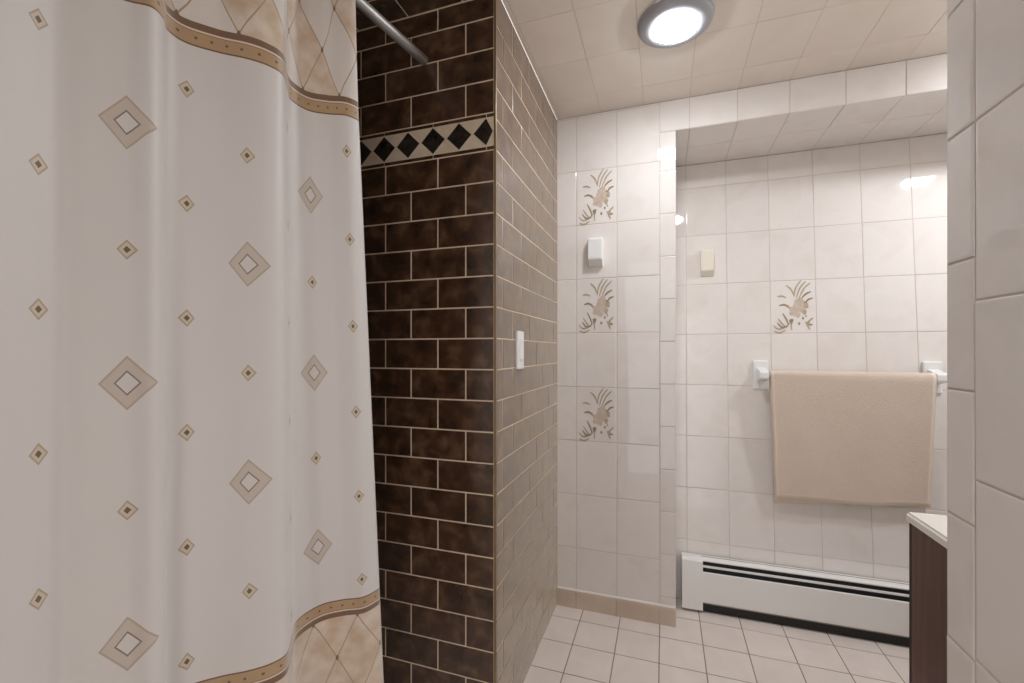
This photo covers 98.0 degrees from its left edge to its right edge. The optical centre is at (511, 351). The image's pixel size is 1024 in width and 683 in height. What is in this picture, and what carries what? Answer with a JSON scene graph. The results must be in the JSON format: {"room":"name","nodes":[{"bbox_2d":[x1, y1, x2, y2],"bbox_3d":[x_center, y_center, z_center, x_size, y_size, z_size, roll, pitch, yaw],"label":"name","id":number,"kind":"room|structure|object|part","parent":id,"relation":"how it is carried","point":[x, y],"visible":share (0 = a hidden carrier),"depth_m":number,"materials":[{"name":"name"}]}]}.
{"room":"bathroom","nodes":[
{"label":"bathroom","id":0,"kind":"room"},
{"bbox_2d":[356,0,556,682],"bbox_3d":[-0.394,0.052,1.920,1.012,2.338,0.828,0,0,19],"label":"wall","id":1,"kind":"structure","parent":0,"point":[426,132],"depth_m":1.46,"materials":[{"name":"brown tile"}]},
{"bbox_2d":[356,0,427,65],"bbox_3d":[-0.641,-0.946,0.709,0.056,0.033,1.641,0,0,25],"label":"shower rod","id":2,"kind":"object","parent":1,"relation":"attached to","point":[365,7],"visible":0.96,"depth_m":1.30,"materials":[{"name":"silver metal"}]},
{"bbox_2d":[0,0,383,682],"bbox_3d":[-0.656,-0.008,0.609,0.152,1.918,1.267,0,0,26],"label":"shower curtain","id":3,"kind":"object","parent":2,"relation":"hanging from","point":[187,474],"visible":1,"depth_m":0.79,"materials":[{"name":"fabric"}]},
{"bbox_2d":[494,0,496,682],"bbox_3d":[-0.051,0.052,1.370,0.008,2.338,0.008,0,0,19],"label":"trim","id":4,"kind":"structure","parent":1,"relation":"attached to","point":[495,1],"depth_m":1.37,"materials":[{"name":"brown tile"}]},
{"bbox_2d":[515,331,523,368],"bbox_3d":[0.029,-0.004,1.575,0.014,0.134,0.072,0,0,19],"label":"light switch","id":5,"kind":"object","parent":1,"relation":"attached to","point":[519,335],"visible":1,"depth_m":1.56,"materials":[{"name":"white plastic"}]},
{"bbox_2d":[356,0,946,119],"bbox_3d":[0.457,-1.149,0.562,3.500,0.097,3.840,0,0,19],"label":"ceiling","id":6,"kind":"structure","parent":0,"point":[587,57],"depth_m":1.62,"materials":[{"name":"tile"}]},
{"bbox_2d":[638,0,714,47],"bbox_3d":[0.551,-1.098,1.503,0.244,0.038,0.244,0,0,19],"label":"recessed light","id":7,"kind":"object","parent":6,"relation":"in","point":[667,23],"visible":1,"depth_m":1.47,"materials":[{"name":"grey metal"}]},
{"bbox_2d":[653,12,697,42],"bbox_3d":[0.551,-1.089,1.503,0.142,0.020,0.142,0,0,19],"label":"diffuser","id":8,"kind":"object","parent":7,"relation":"attached to","point":[668,27],"depth_m":1.49,"materials":[{"name":"white"}]},
{"bbox_2d":[524,597,908,682],"bbox_3d":[0.584,1.251,0.936,3.500,0.061,3.050,0,0,19],"label":"floor","id":9,"kind":"structure","parent":0,"point":[576,645],"depth_m":1.79,"materials":[{"name":"tile"}]},
{"bbox_2d":[681,552,908,646],"bbox_3d":[1.610,1.093,1.881,1.670,0.248,0.118,0,0,19],"label":"baseboard heater","id":10,"kind":"object","parent":9,"relation":"on","point":[874,609],"visible":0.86,"depth_m":1.95,"materials":[{"name":"white metal"}]},
{"bbox_3d":[1.635,1.099,1.821,1.584,0.143,0.012,0,0,19],"label":"panel","id":11,"kind":"part","parent":10,"relation":"part of","materials":[{"name":"white metal"}]},
{"bbox_3d":[1.636,1.174,1.831,1.589,0.010,0.012,0,0,19],"label":"rail","id":12,"kind":"part","parent":10,"relation":"part of","materials":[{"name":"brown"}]},
{"bbox_2d":[906,512,946,682],"bbox_3d":[1.408,0.821,0.757,0.975,0.800,0.568,0,0,19],"label":"bathroom vanity","id":13,"kind":"object","parent":9,"relation":"on","point":[927,532],"visible":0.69,"depth_m":1.08,"materials":[{"name":"brown wood"}]},
{"bbox_3d":[1.482,0.832,0.991,0.957,0.778,0.022,0,0,19],"label":"frame","id":14,"kind":"part","parent":13,"relation":"part of","materials":[{"name":"brown wood"}]},
{"bbox_2d":[906,512,946,548],"bbox_3d":[1.406,0.432,0.752,0.975,0.022,0.557,0,0,19],"label":"countertop","id":15,"kind":"structure","parent":13,"relation":"on","point":[934,526],"depth_m":1.09,"materials":[{"name":"white stone"}]},
{"bbox_2d":[557,53,946,622],"bbox_3d":[1.474,0.052,1.991,2.499,2.338,0.518,0,0,19],"label":"wall","id":16,"kind":"structure","parent":0,"point":[616,169],"depth_m":2.04,"materials":[{"name":"beige tile"}]},
{"bbox_2d":[588,237,602,266],"bbox_3d":[0.388,-0.463,2.070,0.066,0.136,0.046,0,0,19],"label":"hook","id":17,"kind":"object","parent":16,"relation":"attached to","point":[595,245],"visible":1,"depth_m":2.05,"materials":[{"name":"white"}]},
{"bbox_2d":[557,586,675,626],"bbox_3d":[0.472,1.177,2.058,0.538,0.088,0.011,0,0,19],"label":"baseboard","id":18,"kind":"structure","parent":16,"relation":"attached to","point":[634,609],"depth_m":2.05,"materials":[{"name":"tile"}]},
{"bbox_2d":[676,133,947,597],"bbox_3d":[1.773,0.120,2.020,1.952,2.201,0.270,0,0,19],"label":"wall","id":19,"kind":"structure","parent":0,"point":[833,258],"depth_m":2.13,"materials":[{"name":"beige tile"}]},
{"bbox_2d":[700,249,713,276],"bbox_3d":[0.993,-0.450,2.263,0.062,0.141,0.042,0,0,19],"label":"hook","id":20,"kind":"object","parent":19,"relation":"attached to","point":[706,255],"visible":1,"depth_m":2.25,"materials":[{"name":"beige"}]},
{"bbox_2d":[753,360,946,393],"bbox_3d":[1.508,0.115,2.016,0.731,0.140,0.092,0,0,19],"label":"towel bar","id":21,"kind":"object","parent":19,"relation":"attached to","point":[761,374],"visible":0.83,"depth_m":2.08,"materials":[{"name":"white ceramic"}]},
{"bbox_3d":[1.206,0.115,2.158,0.068,0.140,0.020,0,0,19],"label":"wall plate","id":22,"kind":"part","parent":21,"relation":"part of","materials":[{"name":"white ceramic"}]},
{"bbox_3d":[1.194,0.112,2.115,0.040,0.065,0.076,0,0,19],"label":"post","id":23,"kind":"part","parent":21,"relation":"part of","materials":[{"name":"white ceramic"}]},
{"bbox_2d":[769,371,936,507],"bbox_3d":[1.502,0.402,1.988,0.615,0.622,0.044,0,0,19],"label":"bath towel","id":24,"kind":"object","parent":21,"relation":"hanging from","point":[853,438],"visible":1,"depth_m":1.97,"materials":[{"name":"beige fabric"}]},
{"bbox_3d":[1.833,0.115,1.943,0.068,0.140,0.020,0,0,19],"label":"wall plate","id":25,"kind":"part","parent":21,"relation":"part of","materials":[{"name":"white ceramic"}]},
{"bbox_3d":[1.821,0.112,1.901,0.040,0.065,0.076,0,0,19],"label":"post","id":26,"kind":"part","parent":21,"relation":"part of","materials":[{"name":"white ceramic"}]},
{"bbox_2d":[947,0,1023,682],"bbox_3d":[1.106,0.052,-0.503,1.581,2.338,2.006,0,0,19],"label":"wall","id":27,"kind":"structure","parent":0,"point":[985,38],"depth_m":0.61,"materials":[{"name":"beige tile"}]}
]}

